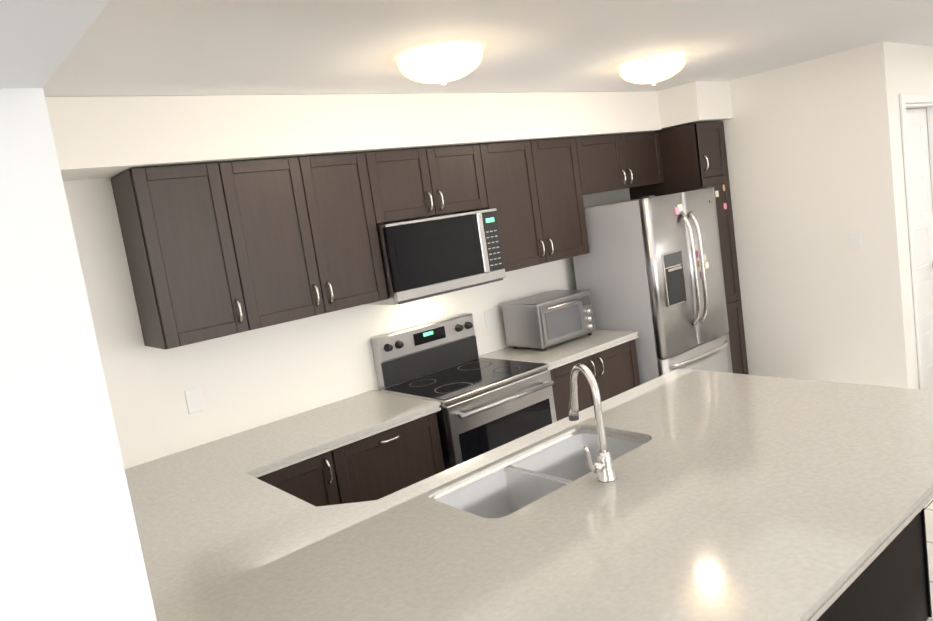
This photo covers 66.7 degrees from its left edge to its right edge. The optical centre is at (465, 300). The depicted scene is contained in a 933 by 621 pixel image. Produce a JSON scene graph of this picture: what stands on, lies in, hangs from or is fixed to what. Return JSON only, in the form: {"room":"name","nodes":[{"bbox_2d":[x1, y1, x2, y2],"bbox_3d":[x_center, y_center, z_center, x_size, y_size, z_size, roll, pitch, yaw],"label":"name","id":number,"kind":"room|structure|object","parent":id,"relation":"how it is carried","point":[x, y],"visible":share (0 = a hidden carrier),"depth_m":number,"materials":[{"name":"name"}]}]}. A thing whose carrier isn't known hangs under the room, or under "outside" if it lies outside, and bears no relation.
{"room":"kitchen","nodes":[
{"label":"kitchen","id":0,"kind":"room"},
{"bbox_2d":[0,0,109,87],"bbox_3d":[0.872,-0.324,-0.962,0.298,0.003,5.306,-14,9,-39],"label":"ceiling","id":1,"kind":"structure","parent":0,"point":[39,39],"depth_m":0.92,"materials":[{"name":"white paint"}]},
{"bbox_2d":[0,88,156,620],"bbox_3d":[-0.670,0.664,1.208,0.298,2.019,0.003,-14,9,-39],"label":"wall","id":2,"kind":"structure","parent":0,"point":[70,548],"depth_m":1.19,"materials":[{"name":"white paint"}]},
{"bbox_2d":[63,177,629,468],"bbox_3d":[-0.225,0.091,4.370,5.140,2.490,0.150,-14,9,-39],"label":"wall","id":3,"kind":"structure","parent":0,"point":[249,379],"depth_m":3.50,"materials":[{"name":"white paint"}]},
{"bbox_2d":[111,161,266,349],"bbox_3d":[-1.258,-0.206,3.206,0.426,0.764,0.328,-14,9,-39],"label":"upper cabinet","id":4,"kind":"object","parent":3,"relation":"attached to","point":[216,250],"depth_m":3.08,"materials":[{"name":"brown wood"}]},
{"bbox_2d":[184,387,203,413],"bbox_3d":[-1.295,0.478,3.384,0.072,0.115,0.008,-14,9,-39],"label":"electrical outlet","id":5,"kind":"object","parent":3,"relation":"attached to","point":[194,400],"visible":1,"depth_m":3.38,"materials":[{"name":"white plastic"}]},
{"bbox_2d":[235,152,387,325],"bbox_3d":[-0.872,-0.303,3.525,0.822,0.764,0.328,-14,9,-39],"label":"upper cabinet","id":6,"kind":"object","parent":3,"relation":"attached to","point":[312,221],"depth_m":3.42,"materials":[{"name":"brown wood"}]},
{"bbox_2d":[371,144,490,223],"bbox_3d":[-0.292,-0.648,4.002,0.783,0.370,0.328,-14,9,-39],"label":"upper cabinet","id":7,"kind":"object","parent":3,"relation":"attached to","point":[421,182],"depth_m":3.87,"materials":[{"name":"brown wood"}]},
{"bbox_2d":[364,208,505,304],"bbox_3d":[-0.208,-0.254,4.018,0.773,0.417,0.410,-14,9,-39],"label":"over-the-range microwave","id":8,"kind":"object","parent":7,"relation":"attached to","point":[429,257],"visible":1,"depth_m":3.82,"materials":[{"name":"silver metal"}]},
{"bbox_2d":[484,309,494,327],"bbox_3d":[0.153,0.116,4.576,0.072,0.115,0.008,-14,9,-39],"label":"electrical outlet","id":9,"kind":"object","parent":3,"relation":"attached to","point":[489,318],"visible":1,"depth_m":4.57,"materials":[{"name":"white plastic"}]},
{"bbox_2d":[463,137,589,271],"bbox_3d":[0.351,-0.608,4.532,0.838,0.764,0.328,-14,9,-39],"label":"upper cabinet","id":10,"kind":"object","parent":3,"relation":"attached to","point":[537,190],"depth_m":4.40,"materials":[{"name":"brown wood"}]},
{"bbox_2d":[579,132,664,193],"bbox_3d":[0.992,-0.967,5.060,0.929,0.375,0.328,-14,9,-39],"label":"upper cabinet","id":11,"kind":"object","parent":3,"relation":"attached to","point":[622,161],"depth_m":4.91,"materials":[{"name":"brown wood"}]},
{"bbox_2d":[45,81,732,180],"bbox_3d":[-0.061,-1.010,3.958,4.686,0.273,0.688,-14,9,-39],"label":"soffit","id":12,"kind":"object","parent":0,"point":[95,137],"depth_m":3.43,"materials":[{"name":"white paint"}]},
{"bbox_2d":[43,0,932,96],"bbox_3d":[1.290,-1.004,0.726,10.300,0.100,7.800,-14,9,-39],"label":"ceiling","id":13,"kind":"structure","parent":0,"point":[198,47],"depth_m":2.81,"materials":[{"name":"white paint"}]},
{"bbox_2d":[397,47,482,84],"bbox_3d":[-0.099,-0.952,2.924,0.358,0.125,0.358,-14,9,-39],"label":"dome ceiling light","id":14,"kind":"object","parent":13,"relation":"attached to","point":[442,66],"visible":1,"depth_m":2.81,"materials":[{"name":"white glass"}]},
{"bbox_2d":[618,56,685,84],"bbox_3d":[1.015,-1.230,3.842,0.358,0.125,0.358,-14,9,-39],"label":"dome ceiling light","id":15,"kind":"object","parent":13,"relation":"attached to","point":[653,71],"visible":1,"depth_m":3.73,"materials":[{"name":"white glass"}]},
{"bbox_2d":[717,47,887,386],"bbox_3d":[2.219,-0.381,5.256,0.150,2.490,1.590,-14,9,-39],"label":"wall","id":16,"kind":"structure","parent":0,"point":[799,162],"depth_m":4.91,"materials":[{"name":"white paint"}]},
{"bbox_2d":[849,232,861,249],"bbox_3d":[2.577,-0.390,4.689,0.009,0.115,0.072,-14,9,-39],"label":"light switch","id":17,"kind":"object","parent":16,"relation":"attached to","point":[855,241],"visible":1,"depth_m":4.69,"materials":[{"name":"white plastic"}]},
{"bbox_2d":[862,42,932,388],"bbox_3d":[3.316,-0.519,5.053,1.610,2.490,0.120,-14,9,-39],"label":"wall","id":18,"kind":"structure","parent":0,"point":[892,71],"depth_m":4.55,"materials":[{"name":"white paint"}]},
{"bbox_2d":[899,93,932,389],"bbox_3d":[3.217,-0.330,4.958,0.890,2.169,0.136,-14,9,-39],"label":"door frame","id":19,"kind":"structure","parent":18,"relation":"attached to","point":[920,100],"depth_m":4.66,"materials":[{"name":"white paint"}]},
{"bbox_2d":[906,108,932,389],"bbox_3d":[3.200,-0.295,4.989,0.706,2.076,0.096,-14,9,-39],"label":"door","id":20,"kind":"structure","parent":18,"relation":"in","point":[917,132],"depth_m":5.07,"materials":[{"name":"white paint"}]},
{"bbox_2d":[924,499,932,620],"bbox_3d":[0.941,1.274,3.633,4.438,0.004,2.468,-14,9,-39],"label":"floor","id":21,"kind":"structure","parent":0,"point":[928,508],"depth_m":3.32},
{"bbox_2d":[257,444,356,506],"bbox_3d":[-0.870,1.133,3.346,0.488,0.878,0.608,-14,9,-39],"label":"base cabinet","id":22,"kind":"object","parent":21,"relation":"on","point":[324,479],"depth_m":3.14,"materials":[{"name":"brown wood"}]},
{"bbox_2d":[349,412,444,501],"bbox_3d":[-0.523,1.046,3.631,0.658,0.878,0.608,-14,9,-39],"label":"base cabinet","id":23,"kind":"object","parent":21,"relation":"on","point":[380,465],"depth_m":3.40,"materials":[{"name":"brown wood"}]},
{"bbox_2d":[199,390,440,469],"bbox_3d":[-0.704,0.624,3.469,1.007,0.040,0.628,-14,9,-39],"label":"countertop","id":24,"kind":"structure","parent":23,"relation":"on","point":[352,419],"depth_m":3.41,"materials":[{"name":"beige stone"}]},
{"bbox_2d":[371,313,556,469],"bbox_3d":[0.043,0.742,4.024,0.761,1.214,0.721,-14,9,-39],"label":"range","id":25,"kind":"object","parent":21,"relation":"on","point":[487,404],"visible":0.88,"depth_m":3.92,"materials":[{"name":"silver metal"}]},
{"bbox_2d":[550,339,639,420],"bbox_3d":[0.650,0.753,4.598,0.829,0.878,0.608,-14,9,-39],"label":"base cabinet","id":26,"kind":"object","parent":21,"relation":"on","point":[615,370],"depth_m":4.35,"materials":[{"name":"brown wood"}]},
{"bbox_2d":[477,330,638,369],"bbox_3d":[0.587,0.302,4.533,0.855,0.040,0.628,-14,9,-39],"label":"countertop","id":27,"kind":"structure","parent":26,"relation":"on","point":[569,351],"depth_m":4.39,"materials":[{"name":"beige stone"}]},
{"bbox_2d":[502,289,595,350],"bbox_3d":[0.562,0.123,4.598,0.515,0.300,0.379,-14,9,-39],"label":"toaster oven","id":28,"kind":"object","parent":27,"relation":"on","point":[543,321],"visible":1,"depth_m":4.47,"materials":[{"name":"silver metal"}]},
{"bbox_2d":[573,186,732,384],"bbox_3d":[1.354,0.151,4.963,0.790,1.766,0.744,-14,9,-39],"label":"fridge","id":29,"kind":"object","parent":21,"relation":"on","point":[649,269],"visible":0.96,"depth_m":4.64,"materials":[{"name":"grey metal"}]},
{"bbox_2d":[629,122,748,374],"bbox_3d":[1.738,-0.195,5.455,0.398,2.214,0.668,-14,9,-39],"label":"pantry cabinet","id":30,"kind":"object","parent":21,"relation":"on","point":[694,156],"visible":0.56,"depth_m":5.19,"materials":[{"name":"brown wood"}]},
{"bbox_2d":[506,466,931,620],"bbox_3d":[0.520,1.061,2.206,2.660,0.867,1.301,-14,9,-39],"label":"base cabinet","id":31,"kind":"object","parent":21,"relation":"on","point":[891,582],"visible":0.08,"depth_m":2.56,"materials":[{"name":"black wood"}]},
{"bbox_2d":[125,442,476,620],"bbox_3d":[-0.793,0.761,2.463,1.038,0.040,2.068,-14,9,-39],"label":"countertop","id":32,"kind":"structure","parent":31,"relation":"on","point":[219,542],"depth_m":2.21,"materials":[{"name":"beige stone"}]},
{"bbox_2d":[273,376,932,620],"bbox_3d":[0.476,0.648,1.858,3.055,0.040,0.900,-14,9,-39],"label":"countertop","id":33,"kind":"structure","parent":31,"relation":"on","point":[723,496],"depth_m":1.90,"materials":[{"name":"beige stone"}]},
{"bbox_2d":[435,433,643,517],"bbox_3d":[0.301,0.719,2.513,0.900,0.204,0.455,-14,9,-39],"label":"double-bowl sink","id":34,"kind":"object","parent":33,"relation":"in","point":[515,486],"visible":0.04,"depth_m":2.64,"materials":[{"name":"silver metal"}]},
{"bbox_2d":[568,364,616,482],"bbox_3d":[0.369,0.397,2.329,0.214,0.367,0.239,-14,9,-39],"label":"faucet","id":35,"kind":"object","parent":33,"relation":"on","point":[602,467],"visible":1,"depth_m":2.26,"materials":[{"name":"silver metal"}]}
]}

